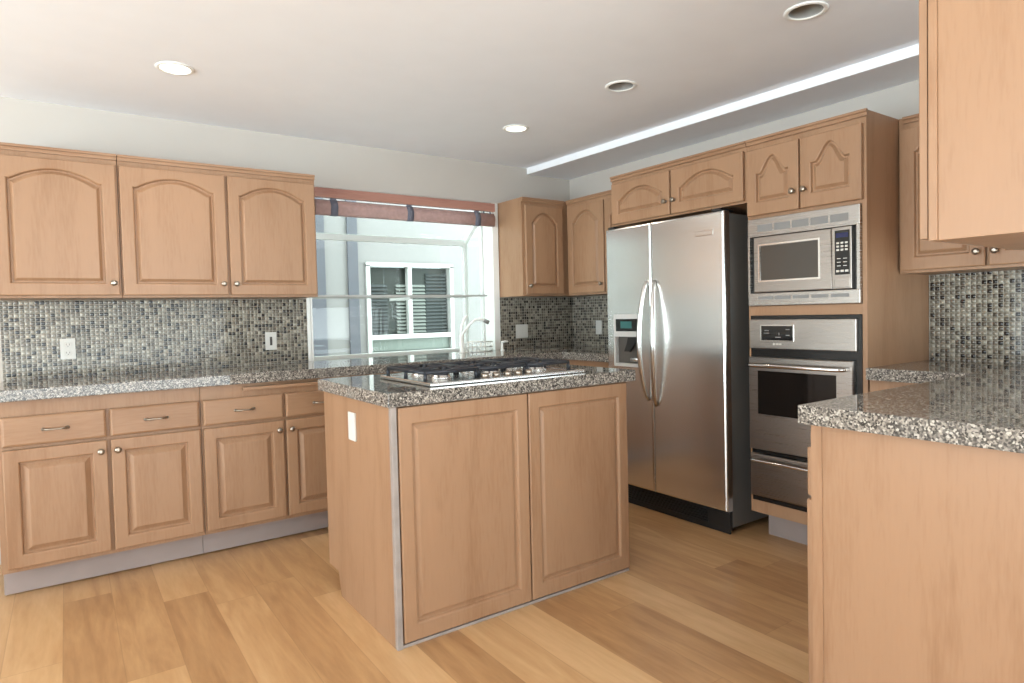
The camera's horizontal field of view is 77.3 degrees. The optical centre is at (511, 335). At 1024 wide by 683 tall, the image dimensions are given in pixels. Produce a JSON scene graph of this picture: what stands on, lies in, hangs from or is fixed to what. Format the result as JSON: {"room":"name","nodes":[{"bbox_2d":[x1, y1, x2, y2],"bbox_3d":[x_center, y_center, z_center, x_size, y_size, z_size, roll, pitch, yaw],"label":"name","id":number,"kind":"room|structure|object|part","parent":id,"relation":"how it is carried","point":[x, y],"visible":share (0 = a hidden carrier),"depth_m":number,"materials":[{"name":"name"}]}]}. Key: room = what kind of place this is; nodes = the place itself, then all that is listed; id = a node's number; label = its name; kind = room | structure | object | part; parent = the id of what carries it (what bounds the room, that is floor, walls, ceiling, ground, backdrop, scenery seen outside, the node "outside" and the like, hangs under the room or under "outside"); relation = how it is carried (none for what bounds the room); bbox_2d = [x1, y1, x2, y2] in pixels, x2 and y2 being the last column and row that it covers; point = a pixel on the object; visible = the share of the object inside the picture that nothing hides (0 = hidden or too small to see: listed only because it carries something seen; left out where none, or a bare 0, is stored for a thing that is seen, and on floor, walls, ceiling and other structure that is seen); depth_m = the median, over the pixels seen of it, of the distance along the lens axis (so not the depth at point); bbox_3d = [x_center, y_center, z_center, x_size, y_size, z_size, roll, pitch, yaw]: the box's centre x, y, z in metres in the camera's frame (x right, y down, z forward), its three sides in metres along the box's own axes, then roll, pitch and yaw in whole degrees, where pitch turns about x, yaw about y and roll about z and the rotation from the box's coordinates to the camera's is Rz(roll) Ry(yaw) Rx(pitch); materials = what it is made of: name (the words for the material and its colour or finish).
{"room":"kitchen","nodes":[
{"label":"kitchen","id":0,"kind":"room"},
{"bbox_2d":[0,97,572,564],"bbox_3d":[-2.570,-0.040,3.244,7.700,2.368,0.120,-3,2,-35],"label":"wall","id":1,"kind":"structure","parent":0,"point":[335,165],"depth_m":3.92,"materials":[{"name":"paint"}]},
{"bbox_2d":[0,142,121,299],"bbox_3d":[-2.247,-0.536,3.167,0.504,0.712,0.358,-3,2,-35],"label":"upper cabinet","id":2,"kind":"object","parent":1,"relation":"attached to","point":[60,238],"visible":1,"depth_m":3.05,"materials":[{"name":"brown wood"}]},
{"bbox_3d":[-2.176,-0.875,3.042,0.504,0.030,0.018,-3,2,-35],"label":"cornice","id":3,"kind":"part","parent":2,"relation":"part of","materials":[{"name":"brown wood"}]},
{"bbox_3d":[-1.967,-0.258,3.166,0.029,0.029,0.028,-3,2,-35],"label":"knob","id":4,"kind":"part","parent":2,"relation":"part of","materials":[{"name":"silver metal"}]},
{"bbox_2d":[0,299,307,379],"bbox_3d":[-1.919,-0.003,3.619,1.517,0.395,0.009,-3,2,-35],"label":"backsplash","id":5,"kind":"structure","parent":1,"relation":"attached to","point":[111,336],"depth_m":3.54,"materials":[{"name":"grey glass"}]},
{"bbox_2d":[60,338,75,358],"bbox_3d":[-2.312,0.071,3.335,0.066,0.108,0.008,-3,2,-35],"label":"wall outlet","id":6,"kind":"object","parent":5,"relation":"attached to","point":[67,346],"visible":1,"depth_m":3.33,"materials":[{"name":"white plastic"}]},
{"bbox_2d":[64,342,71,346],"bbox_3d":[-2.311,0.050,3.332,0.032,0.026,0.004,-3,2,-35],"label":"receptacle","id":7,"kind":"object","parent":6,"relation":"attached to","point":[66,344],"depth_m":3.33,"materials":[{"name":"white plastic"}]},
{"bbox_2d":[64,350,71,354],"bbox_3d":[-2.310,0.092,3.334,0.032,0.026,0.004,-3,2,-35],"label":"receptacle","id":8,"kind":"object","parent":6,"relation":"attached to","point":[66,352],"depth_m":3.33,"materials":[{"name":"white plastic"}]},
{"bbox_2d":[265,332,276,349],"bbox_3d":[-1.472,0.035,3.915,0.066,0.108,0.016,-3,2,-35],"label":"wall switch","id":9,"kind":"object","parent":5,"relation":"attached to","point":[270,337],"visible":1,"depth_m":3.92,"materials":[{"name":"white plastic"}]},
{"bbox_2d":[116,154,317,299],"bbox_3d":[-1.633,-0.565,3.595,0.988,0.712,0.358,-3,2,-35],"label":"upper cabinet","id":10,"kind":"object","parent":1,"relation":"attached to","point":[188,230],"visible":0.98,"depth_m":3.44,"materials":[{"name":"brown wood"}]},
{"bbox_3d":[-1.752,-0.532,3.340,0.489,0.645,0.019,-3,2,-35],"label":"door","id":11,"kind":"part","parent":10,"relation":"part of","materials":[{"name":"brown wood"}]},
{"bbox_3d":[-1.562,-0.903,3.469,0.988,0.030,0.018,-3,2,-35],"label":"cornice","id":12,"kind":"part","parent":10,"relation":"part of","materials":[{"name":"brown wood"}]},
{"bbox_3d":[-1.347,-0.551,3.622,0.472,0.645,0.019,-3,2,-35],"label":"door","id":13,"kind":"part","parent":10,"relation":"part of","materials":[{"name":"brown wood"}]},
{"bbox_2d":[306,298,311,360],"bbox_3d":[-1.295,-0.389,4.047,0.022,1.109,0.012,-3,2,-35],"label":"trim","id":14,"kind":"structure","parent":1,"relation":"attached to","point":[307,299],"depth_m":4.05,"materials":[{"name":"white plastic"}]},
{"bbox_2d":[310,187,500,360],"bbox_3d":[-0.811,-0.395,4.639,1.442,1.158,0.434,-3,2,-35],"label":"window","id":15,"kind":"structure","parent":1,"relation":"in","point":[488,236],"depth_m":4.87,"materials":[{"name":"white plastic"}]},
{"bbox_2d":[312,297,401,297],"bbox_3d":[-0.832,-0.281,4.641,1.339,0.005,0.310,-3,2,-35],"label":"glass shelf","id":16,"kind":"object","parent":15,"relation":"attached to","point":[312,297],"depth_m":4.57,"materials":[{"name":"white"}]},
{"bbox_3d":[-0.798,0.171,4.641,1.423,0.028,0.379,-3,2,-35],"label":"sill","id":17,"kind":"part","parent":15,"relation":"part of","materials":[{"name":"stone"}]},
{"bbox_3d":[-0.823,-0.268,4.628,1.339,0.033,0.359,-3,2,-35],"label":"shelf rail","id":18,"kind":"part","parent":15,"relation":"part of","materials":[{"name":"plastic"}]},
{"bbox_2d":[314,187,494,226],"bbox_3d":[-0.691,-0.872,4.422,1.356,0.173,0.054,-3,2,-35],"label":"roman shade","id":19,"kind":"object","parent":15,"relation":"attached to","point":[332,207],"visible":0.98,"depth_m":4.36,"materials":[{"name":"brown fabric"}]},
{"bbox_2d":[497,197,581,296],"bbox_3d":[0.294,-0.655,4.936,0.720,0.712,0.358,-3,2,-35],"label":"upper cabinet","id":20,"kind":"object","parent":1,"relation":"attached to","point":[532,232],"visible":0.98,"depth_m":4.73,"materials":[{"name":"brown wood"}]},
{"bbox_3d":[0.229,-0.988,4.717,0.389,0.030,0.018,-3,2,-35],"label":"cornice","id":21,"kind":"part","parent":20,"relation":"part of","materials":[{"name":"brown wood"}]},
{"bbox_3d":[0.241,-0.625,4.727,0.348,0.645,0.019,-3,2,-35],"label":"door","id":22,"kind":"part","parent":20,"relation":"part of","materials":[{"name":"brown wood"}]},
{"bbox_2d":[0,503,808,682],"bbox_3d":[-0.353,1.244,0.147,7.700,0.100,7.770,-3,2,-35],"label":"floor","id":23,"kind":"structure","parent":0,"point":[694,603],"depth_m":2.47,"materials":[{"name":"brown wood"}]},
{"bbox_2d":[0,387,204,594],"bbox_3d":[-2.016,0.697,3.175,0.796,0.860,0.637,-3,2,-35],"label":"base cabinet","id":24,"kind":"object","parent":23,"relation":"on","point":[96,485],"visible":0.98,"depth_m":2.93,"materials":[{"name":"brown wood"}]},
{"bbox_3d":[-2.017,0.410,2.830,0.379,0.128,0.019,-3,2,-35],"label":"drawer","id":25,"kind":"part","parent":24,"relation":"part of","materials":[{"name":"brown wood"}]},
{"bbox_3d":[-2.003,0.410,2.810,0.104,0.016,0.030,-3,2,-35],"label":"bar pull","id":26,"kind":"part","parent":24,"relation":"part of","materials":[{"name":"silver metal"}]},
{"bbox_3d":[-2.009,0.743,2.841,0.379,0.512,0.019,-3,2,-35],"label":"door","id":27,"kind":"part","parent":24,"relation":"part of","materials":[{"name":"brown wood"}]},
{"bbox_3d":[-1.866,0.529,2.908,0.029,0.029,0.028,-3,2,-35],"label":"knob","id":28,"kind":"part","parent":24,"relation":"part of","materials":[{"name":"silver metal"}]},
{"bbox_3d":[-1.812,0.527,2.946,0.029,0.029,0.028,-3,2,-35],"label":"knob","id":29,"kind":"part","parent":24,"relation":"part of","materials":[{"name":"silver metal"}]},
{"bbox_3d":[-1.697,0.395,3.053,0.374,0.128,0.019,-3,2,-35],"label":"drawer","id":30,"kind":"part","parent":24,"relation":"part of","materials":[{"name":"brown wood"}]},
{"bbox_3d":[-1.683,0.395,3.033,0.104,0.016,0.030,-3,2,-35],"label":"bar pull","id":31,"kind":"part","parent":24,"relation":"part of","materials":[{"name":"silver metal"}]},
{"bbox_3d":[-1.689,0.728,3.064,0.374,0.512,0.019,-3,2,-35],"label":"door","id":32,"kind":"part","parent":24,"relation":"part of","materials":[{"name":"brown wood"}]},
{"bbox_2d":[0,345,608,402],"bbox_3d":[-0.701,0.187,3.804,3.710,0.052,1.102,-3,2,-35],"label":"countertop","id":33,"kind":"structure","parent":24,"relation":"on","point":[116,383],"depth_m":3.36,"materials":[{"name":"stone"}]},
{"bbox_2d":[459,315,489,352],"bbox_3d":[-0.277,-0.013,4.617,0.238,0.272,0.064,-2,2,-25],"label":"kitchen faucet","id":34,"kind":"object","parent":33,"relation":"on","point":[486,321],"visible":0.99,"depth_m":4.58,"materials":[{"name":"white metal"}]},
{"bbox_3d":[-0.347,-0.075,4.602,0.075,0.145,0.020,-3,3,-43],"label":"lever","id":35,"kind":"part","parent":34,"relation":"part of","materials":[{"name":"white plastic"}]},
{"bbox_3d":[-0.279,-0.059,4.605,0.191,0.129,0.023,-2,2,-22],"label":"spout","id":36,"kind":"part","parent":34,"relation":"part of","materials":[{"name":"white plastic"}]},
{"bbox_2d":[464,341,492,352],"bbox_3d":[-0.261,0.083,4.691,0.218,0.076,0.118,-3,2,-35],"label":"basket","id":37,"kind":"object","parent":33,"relation":"on","point":[488,346],"visible":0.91,"depth_m":4.66,"materials":[{"name":"white plastic"}]},
{"bbox_2d":[500,340,507,350],"bbox_3d":[-0.060,0.076,4.752,0.064,0.075,0.034,-3,2,-35],"label":"soap dispenser","id":38,"kind":"object","parent":33,"relation":"on","point":[504,341],"visible":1,"depth_m":4.74,"materials":[{"name":"white plastic"}]},
{"bbox_2d":[199,375,355,552],"bbox_3d":[-1.358,0.665,3.634,0.806,0.860,0.637,-3,2,-35],"label":"base cabinet","id":39,"kind":"object","parent":23,"relation":"on","point":[264,444],"visible":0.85,"depth_m":3.34,"materials":[{"name":"brown wood"}]},
{"bbox_3d":[-1.371,0.379,3.280,0.386,0.128,0.019,-3,2,-35],"label":"drawer","id":40,"kind":"part","parent":39,"relation":"part of","materials":[{"name":"brown wood"}]},
{"bbox_3d":[-1.357,0.380,3.260,0.104,0.016,0.030,-3,2,-35],"label":"bar pull","id":41,"kind":"part","parent":39,"relation":"part of","materials":[{"name":"silver metal"}]},
{"bbox_3d":[-1.363,0.713,3.291,0.386,0.512,0.019,-3,2,-35],"label":"door","id":42,"kind":"part","parent":39,"relation":"part of","materials":[{"name":"brown wood"}]},
{"bbox_3d":[-1.044,0.364,3.508,0.386,0.128,0.019,-3,2,-35],"label":"drawer","id":43,"kind":"part","parent":39,"relation":"part of","materials":[{"name":"brown wood"}]},
{"bbox_3d":[-1.036,0.698,3.519,0.386,0.512,0.019,-3,2,-35],"label":"door","id":44,"kind":"part","parent":39,"relation":"part of","materials":[{"name":"brown wood"}]},
{"bbox_2d":[356,372,400,375],"bbox_3d":[-0.657,0.632,4.122,0.900,0.860,0.637,-3,2,-35],"label":"base cabinet","id":45,"kind":"object","parent":23,"relation":"on","point":[391,372],"visible":0.02,"depth_m":3.71,"materials":[{"name":"brown wood"}]},
{"bbox_2d":[324,382,629,650],"bbox_3d":[-0.145,0.663,2.885,1.155,0.870,0.712,-3,2,-35],"label":"base cabinet","id":46,"kind":"object","parent":23,"relation":"on","point":[444,518],"visible":0.79,"depth_m":2.52,"materials":[{"name":"brown wood"}]},
{"bbox_2d":[348,411,356,441],"bbox_3d":[-0.638,0.363,2.553,0.008,0.112,0.072,-3,2,-35],"label":"island outlet","id":47,"kind":"object","parent":46,"relation":"attached to","point":[351,416],"visible":1,"depth_m":2.54,"materials":[{"name":"white plastic"}]},
{"bbox_3d":[-0.620,0.685,2.567,0.012,0.870,0.690,-3,2,-35],"label":"panel","id":48,"kind":"part","parent":46,"relation":"part of","materials":[{"name":"brown wood"}]},
{"bbox_3d":[-0.413,0.689,2.278,0.022,0.870,0.020,-3,2,-35],"label":"corner trim","id":49,"kind":"part","parent":46,"relation":"part of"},
{"bbox_3d":[-0.166,0.672,2.449,0.567,0.850,0.019,-3,2,-35],"label":"door","id":50,"kind":"part","parent":46,"relation":"part of","materials":[{"name":"brown wood"}]},
{"bbox_2d":[318,364,635,407],"bbox_3d":[-0.151,0.201,2.893,1.217,0.050,0.760,-3,2,-35],"label":"countertop","id":51,"kind":"structure","parent":46,"relation":"on","point":[373,389],"depth_m":2.54,"materials":[{"name":"stone"}]},
{"bbox_2d":[380,357,584,386],"bbox_3d":[-0.127,0.148,2.823,0.770,0.058,0.470,-3,2,-35],"label":"gas cooktop","id":52,"kind":"object","parent":51,"relation":"in","point":[472,371],"visible":1,"depth_m":2.72,"materials":[{"name":"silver metal"}]},
{"bbox_3d":[-0.392,0.168,2.776,0.092,0.016,0.092,-3,2,-35],"label":"burner","id":53,"kind":"part","parent":52,"relation":"part of","materials":[{"name":"silver metal"}]},
{"bbox_3d":[-0.292,0.170,2.632,0.092,0.016,0.092,-3,2,-35],"label":"burner","id":54,"kind":"part","parent":52,"relation":"part of","materials":[{"name":"silver metal"}]},
{"bbox_3d":[-0.110,0.165,2.606,0.034,0.020,0.034,-3,2,-35],"label":"control knob","id":55,"kind":"part","parent":52,"relation":"part of","materials":[{"name":"silver metal"}]},
{"bbox_3d":[-0.091,0.161,2.772,0.092,0.016,0.092,-3,2,-35],"label":"burner","id":56,"kind":"part","parent":52,"relation":"part of","materials":[{"name":"silver metal"}]},
{"bbox_3d":[-0.065,0.163,2.638,0.034,0.020,0.034,-3,2,-35],"label":"control knob","id":57,"kind":"part","parent":52,"relation":"part of","materials":[{"name":"silver metal"}]},
{"bbox_3d":[-0.019,0.160,2.669,0.034,0.020,0.034,-3,2,-35],"label":"control knob","id":58,"kind":"part","parent":52,"relation":"part of","materials":[{"name":"silver metal"}]},
{"bbox_3d":[0.026,0.158,2.700,0.034,0.020,0.034,-3,2,-35],"label":"control knob","id":59,"kind":"part","parent":52,"relation":"part of","materials":[{"name":"silver metal"}]},
{"bbox_3d":[0.071,0.156,2.732,0.034,0.020,0.034,-3,2,-35],"label":"control knob","id":60,"kind":"part","parent":52,"relation":"part of","materials":[{"name":"silver metal"}]},
{"bbox_3d":[0.110,0.151,2.912,0.092,0.016,0.092,-3,2,-35],"label":"burner","id":61,"kind":"part","parent":52,"relation":"part of","materials":[{"name":"silver metal"}]},
{"bbox_3d":[0.070,1.096,2.624,1.132,0.011,0.016,-3,2,-35],"label":"trim","id":62,"kind":"part","parent":46,"relation":"part of","materials":[{"name":"grey metal"}]},
{"bbox_3d":[0.299,0.650,2.772,0.554,0.850,0.019,-3,2,-35],"label":"door","id":63,"kind":"part","parent":46,"relation":"part of","materials":[{"name":"brown wood"}]},
{"bbox_2d":[565,359,608,367],"bbox_3d":[0.741,0.588,4.447,0.637,0.860,0.486,-3,2,-35],"label":"base cabinet","id":64,"kind":"object","parent":23,"relation":"on","point":[572,362],"visible":0.02,"depth_m":4.27,"materials":[{"name":"brown wood"}]},
{"bbox_2d":[606,208,768,533],"bbox_3d":[1.082,0.181,3.831,0.697,1.711,0.876,-3,2,-35],"label":"refrigerator","id":65,"kind":"object","parent":23,"relation":"on","point":[678,296],"visible":0.84,"depth_m":3.52,"materials":[{"name":"grey metal"}]},
{"bbox_3d":[0.693,-0.061,3.881,0.002,0.075,0.181,-3,2,-35],"label":"control panel","id":66,"kind":"part","parent":65,"relation":"part of","materials":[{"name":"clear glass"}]},
{"bbox_3d":[0.721,0.057,3.869,0.019,0.085,0.105,-3,2,-35],"label":"dispenser lever","id":67,"kind":"part","parent":65,"relation":"part of","materials":[{"name":"black plastic"}]},
{"bbox_3d":[0.729,0.131,3.891,0.050,1.569,0.373,-3,2,-35],"label":"freezer door","id":68,"kind":"part","parent":65,"relation":"part of","materials":[{"name":"silver metal"}]},
{"bbox_3d":[0.764,0.034,3.732,0.078,0.707,0.028,-2,2,-7],"label":"bow handle","id":69,"kind":"part","parent":65,"relation":"part of","materials":[{"name":"silver metal"}]},
{"bbox_3d":[0.810,0.048,3.666,0.029,0.732,0.078,0,2,27],"label":"bow handle","id":70,"kind":"part","parent":65,"relation":"part of","materials":[{"name":"silver metal"}]},
{"bbox_3d":[0.982,0.137,3.529,0.050,1.569,0.497,-3,2,-35],"label":"fridge door","id":71,"kind":"part","parent":65,"relation":"part of","materials":[{"name":"silver metal"}]},
{"bbox_2d":[745,108,928,544],"bbox_3d":[1.600,0.031,3.168,0.644,2.030,0.592,-3,2,-35],"label":"oven tower","id":72,"kind":"object","parent":23,"relation":"on","point":[850,158],"visible":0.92,"depth_m":2.90,"materials":[{"name":"brown wood"}]},
{"bbox_3d":[1.261,-0.755,3.102,0.019,0.325,0.276,-3,2,-35],"label":"door","id":73,"kind":"part","parent":72,"relation":"part of","materials":[{"name":"brown wood"}]},
{"bbox_3d":[1.309,-0.675,2.998,0.028,0.029,0.029,-3,2,-35],"label":"knob","id":74,"kind":"part","parent":72,"relation":"part of","materials":[{"name":"silver metal"}]},
{"bbox_3d":[1.341,-0.674,2.952,0.028,0.029,0.029,-3,2,-35],"label":"knob","id":75,"kind":"part","parent":72,"relation":"part of","materials":[{"name":"silver metal"}]},
{"bbox_2d":[747,314,862,511],"bbox_3d":[1.566,0.363,3.160,0.625,0.932,0.552,-3,2,-35],"label":"wall oven","id":76,"kind":"object","parent":72,"relation":"in","point":[795,360],"visible":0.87,"depth_m":3.05,"materials":[{"name":"silver metal"}]},
{"bbox_3d":[1.338,0.626,3.021,0.038,0.014,0.498,-3,2,-35],"label":"handle","id":77,"kind":"part","parent":76,"relation":"part of","materials":[{"name":"silver metal"}]},
{"bbox_3d":[1.369,0.702,3.040,0.026,0.216,0.528,-3,2,-35],"label":"drawer","id":78,"kind":"part","parent":76,"relation":"part of","materials":[{"name":"silver metal"}]},
{"bbox_3d":[1.319,0.150,3.002,0.056,0.020,0.490,-3,2,-35],"label":"handle","id":79,"kind":"part","parent":76,"relation":"part of","materials":[{"name":"silver metal"}]},
{"bbox_3d":[1.357,0.342,3.029,0.026,0.462,0.522,-3,2,-35],"label":"door","id":80,"kind":"part","parent":76,"relation":"part of","materials":[{"name":"silver metal"}]},
{"bbox_3d":[1.356,-0.004,3.013,0.020,0.143,0.530,-3,2,-35],"label":"control panel","id":81,"kind":"part","parent":76,"relation":"part of","materials":[{"name":"silver metal"}]},
{"bbox_2d":[748,203,862,305],"bbox_3d":[1.514,-0.365,3.112,0.428,0.430,0.553,-3,2,-35],"label":"microwave","id":82,"kind":"object","parent":72,"relation":"in","point":[815,256],"visible":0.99,"depth_m":2.96,"materials":[{"name":"silver metal"}]},
{"bbox_3d":[1.325,-0.345,3.034,0.022,0.272,0.394,-3,2,-35],"label":"door","id":83,"kind":"part","parent":82,"relation":"part of","materials":[{"name":"silver metal"}]},
{"bbox_3d":[1.345,-0.957,2.974,0.018,0.030,0.592,-3,2,-35],"label":"cornice","id":84,"kind":"part","parent":72,"relation":"part of","materials":[{"name":"brown wood"}]},
{"bbox_3d":[1.425,-0.751,2.868,0.019,0.325,0.280,-3,2,-35],"label":"door","id":85,"kind":"part","parent":72,"relation":"part of","materials":[{"name":"brown wood"}]},
{"bbox_2d":[870,380,917,391],"bbox_3d":[1.898,0.615,2.787,0.637,0.860,0.400,-3,2,-35],"label":"base cabinet","id":86,"kind":"object","parent":23,"relation":"on","point":[874,385],"visible":0.02,"depth_m":2.73,"materials":[{"name":"brown wood"}]},
{"bbox_2d":[807,425,1023,682],"bbox_3d":[1.715,0.647,2.057,1.772,0.867,0.651,-3,2,-35],"label":"base cabinet","id":87,"kind":"object","parent":23,"relation":"on","point":[915,546],"visible":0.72,"depth_m":1.56,"materials":[{"name":"brown wood"}]},
{"bbox_3d":[1.055,0.367,1.941,0.555,0.135,0.019,-3,2,-35],"label":"drawer","id":88,"kind":"part","parent":87,"relation":"part of","materials":[{"name":"brown wood"}]},
{"bbox_3d":[1.063,0.711,1.952,0.555,0.528,0.019,-3,2,-35],"label":"door","id":89,"kind":"part","parent":87,"relation":"part of","materials":[{"name":"brown wood"}]},
{"bbox_2d":[798,359,1023,453],"bbox_3d":[1.602,0.185,2.170,1.798,0.052,1.061,-3,2,-35],"label":"countertop","id":90,"kind":"structure","parent":87,"relation":"on","point":[980,404],"depth_m":1.72,"materials":[{"name":"stone"}]},
{"bbox_2d":[0,0,918,167],"bbox_3d":[-0.412,-1.208,0.067,7.700,0.150,7.770,-3,2,-35],"label":"ceiling","id":91,"kind":"structure","parent":0,"point":[442,78],"depth_m":2.85,"materials":[{"name":"paint"}]},
{"bbox_2d":[155,61,194,75],"bbox_3d":[-1.512,-1.240,2.871,0.160,0.097,0.160,-3,2,-35],"label":"recessed light","id":92,"kind":"object","parent":91,"relation":"in","point":[169,67],"visible":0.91,"depth_m":2.87,"materials":[{"name":"white plastic"}]},
{"bbox_2d":[503,124,528,132],"bbox_3d":[0.023,-1.312,3.928,0.160,0.097,0.160,-3,2,-35],"label":"recessed light","id":93,"kind":"object","parent":91,"relation":"in","point":[515,128],"visible":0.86,"depth_m":3.93,"materials":[{"name":"white plastic"}]},
{"bbox_2d":[605,80,636,91],"bbox_3d":[0.549,-1.294,3.234,0.160,0.082,0.160,-3,2,-35],"label":"recessed light","id":94,"kind":"object","parent":91,"relation":"in","point":[621,85],"visible":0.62,"depth_m":3.28,"materials":[{"name":"white plastic"}]},
{"bbox_2d":[783,1,828,20],"bbox_3d":[1.129,-1.282,2.463,0.160,0.082,0.160,-3,2,-35],"label":"recessed light","id":95,"kind":"object","parent":91,"relation":"in","point":[810,9],"visible":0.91,"depth_m":2.50,"materials":[{"name":"white plastic"}]},
{"bbox_2d":[569,80,1023,362],"bbox_3d":[2.704,-0.135,2.275,0.150,2.368,7.500,-3,2,-35],"label":"wall","id":96,"kind":"structure","parent":0,"point":[899,101],"depth_m":3.72,"materials":[{"name":"paint"}]},
{"bbox_2d":[500,295,607,348],"bbox_3d":[0.519,-0.095,4.652,0.721,0.395,1.099,-3,2,-35],"label":"backsplash","id":97,"kind":"structure","parent":96,"relation":"attached to","point":[551,321],"depth_m":5.11,"materials":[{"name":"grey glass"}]},
{"bbox_2d":[516,324,527,337],"bbox_3d":[0.078,-0.032,4.999,0.112,0.105,0.009,-3,2,-35],"label":"wall switch","id":98,"kind":"object","parent":97,"relation":"attached to","point":[522,329],"visible":1,"depth_m":5.00,"materials":[{"name":"white plastic"}]},
{"bbox_2d":[596,321,601,333],"bbox_3d":[0.681,-0.061,5.029,0.008,0.108,0.066,-3,2,-35],"label":"wall outlet","id":99,"kind":"object","parent":97,"relation":"attached to","point":[598,323],"visible":1,"depth_m":5.02,"materials":[{"name":"white plastic"}]},
{"bbox_2d":[565,190,612,295],"bbox_3d":[0.753,-0.655,4.594,0.358,0.712,0.782,-3,2,-35],"label":"upper cabinet","id":100,"kind":"object","parent":96,"relation":"attached to","point":[589,217],"visible":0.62,"depth_m":4.62,"materials":[{"name":"brown wood"}]},
{"bbox_3d":[0.628,-0.990,4.506,0.018,0.030,0.774,-3,2,-35],"label":"cornice","id":101,"kind":"part","parent":100,"relation":"part of","materials":[{"name":"brown wood"}]},
{"bbox_3d":[0.756,-0.625,4.342,0.019,0.645,0.351,-3,2,-35],"label":"door","id":102,"kind":"part","parent":100,"relation":"part of","materials":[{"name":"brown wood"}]},
{"bbox_2d":[610,141,746,227],"bbox_3d":[1.131,-0.840,3.783,0.644,0.308,0.972,-3,2,-35],"label":"upper cabinet","id":103,"kind":"object","parent":96,"relation":"attached to","point":[700,183],"visible":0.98,"depth_m":3.55,"materials":[{"name":"brown wood"}]},
{"bbox_3d":[0.761,-0.812,3.817,0.019,0.248,0.466,-3,2,-35],"label":"door","id":104,"kind":"part","parent":103,"relation":"part of","materials":[{"name":"brown wood"}]},
{"bbox_3d":[0.896,-0.968,3.617,0.018,0.030,0.972,-3,2,-35],"label":"cornice","id":105,"kind":"part","parent":103,"relation":"part of","materials":[{"name":"brown wood"}]},
{"bbox_3d":[1.035,-0.805,3.424,0.019,0.248,0.468,-3,2,-35],"label":"door","id":106,"kind":"part","parent":103,"relation":"part of","materials":[{"name":"brown wood"}]},
{"bbox_2d":[527,44,918,179],"bbox_3d":[1.520,-1.264,3.387,0.434,0.048,4.289,-3,2,-35],"label":"soffit","id":107,"kind":"structure","parent":96,"relation":"attached to","point":[899,67],"depth_m":3.61,"materials":[{"name":"paint"}]},
{"bbox_2d":[899,113,1023,274],"bbox_3d":[2.076,-0.630,2.695,0.358,0.700,0.720,-3,2,-35],"label":"upper cabinet","id":108,"kind":"object","parent":96,"relation":"attached to","point":[919,256],"visible":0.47,"depth_m":2.84,"materials":[{"name":"brown wood"}]},
{"bbox_3d":[1.954,-0.960,2.605,0.018,0.030,0.680,-3,2,-35],"label":"cornice","id":109,"kind":"part","parent":108,"relation":"part of","materials":[{"name":"brown wood"}]},
{"bbox_3d":[1.854,-0.606,2.767,0.019,0.633,0.326,-3,2,-35],"label":"door","id":110,"kind":"part","parent":108,"relation":"part of","materials":[{"name":"brown wood"}]},
{"bbox_3d":[1.919,-0.347,2.649,0.028,0.029,0.029,-3,2,-35],"label":"knob","id":111,"kind":"part","parent":108,"relation":"part of","materials":[{"name":"silver metal"}]},
{"bbox_3d":[1.956,-0.346,2.597,0.028,0.029,0.029,-3,2,-35],"label":"knob","id":112,"kind":"part","parent":108,"relation":"part of","materials":[{"name":"silver metal"}]},
{"bbox_3d":[2.054,-0.601,2.480,0.019,0.633,0.350,-3,2,-35],"label":"door","id":113,"kind":"part","parent":108,"relation":"part of","materials":[{"name":"brown wood"}]},
{"bbox_2d":[919,0,1023,250],"bbox_3d":[1.780,-0.633,1.860,1.795,0.765,0.413,-3,2,-35],"label":"upper cabinet","id":114,"kind":"object","parent":96,"relation":"attached to","point":[971,52],"visible":1,"depth_m":1.42,"materials":[{"name":"brown wood"}]},
{"bbox_3d":[1.151,-0.595,1.628,0.475,0.720,0.019,-3,2,-35],"label":"door","id":115,"kind":"part","parent":114,"relation":"part of","materials":[{"name":"brown wood"}]},
{"bbox_2d":[929,270,1023,362],"bbox_3d":[2.331,-0.080,2.674,0.009,0.407,1.061,-3,2,-35],"label":"backsplash","id":116,"kind":"structure","parent":96,"relation":"attached to","point":[979,316],"depth_m":2.94,"materials":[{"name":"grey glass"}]},
{"label":"outside","id":117,"kind":"structure","parent":0,"visible":0},
{"bbox_3d":[-2.039,1.379,7.307,14.000,0.140,5.860,-3,2,-35],"label":"ground","id":118,"kind":"structure","parent":117,"visible":0},
{"bbox_2d":[312,197,481,355],"bbox_3d":[-0.831,-1.177,7.151,9.000,4.900,0.230,-3,2,-35],"label":"neighbouring house","id":119,"kind":"structure","parent":118,"relation":"on","point":[377,325],"depth_m":6.78,"materials":[{"name":"white paint"}]},
{"bbox_2d":[371,284,388,333],"bbox_3d":[-1.399,-0.272,6.718,0.205,0.519,0.027,-3,2,-35],"label":"blind","id":120,"kind":"object","parent":119,"relation":"hanging from","point":[379,306],"depth_m":6.73,"materials":[{"name":"grey plastic"}]},
{"bbox_3d":[-1.086,0.097,6.920,0.934,0.120,0.010,-3,2,-35],"label":"panel","id":121,"kind":"part","parent":119,"relation":"part of","materials":[{"name":"green glass"}]},
{"bbox_2d":[395,285,426,332],"bbox_3d":[-1.092,-0.287,6.933,0.345,0.519,0.027,-3,2,-35],"label":"blind","id":122,"kind":"object","parent":119,"relation":"hanging from","point":[419,304],"depth_m":6.95,"materials":[{"name":"white plastic"}]},
{"bbox_2d":[425,274,447,331],"bbox_3d":[-0.837,-0.359,7.109,0.260,0.639,0.027,-3,2,-35],"label":"blind","id":123,"kind":"object","parent":119,"relation":"hanging from","point":[436,309],"depth_m":7.11,"materials":[{"name":"grey plastic"}]}
]}

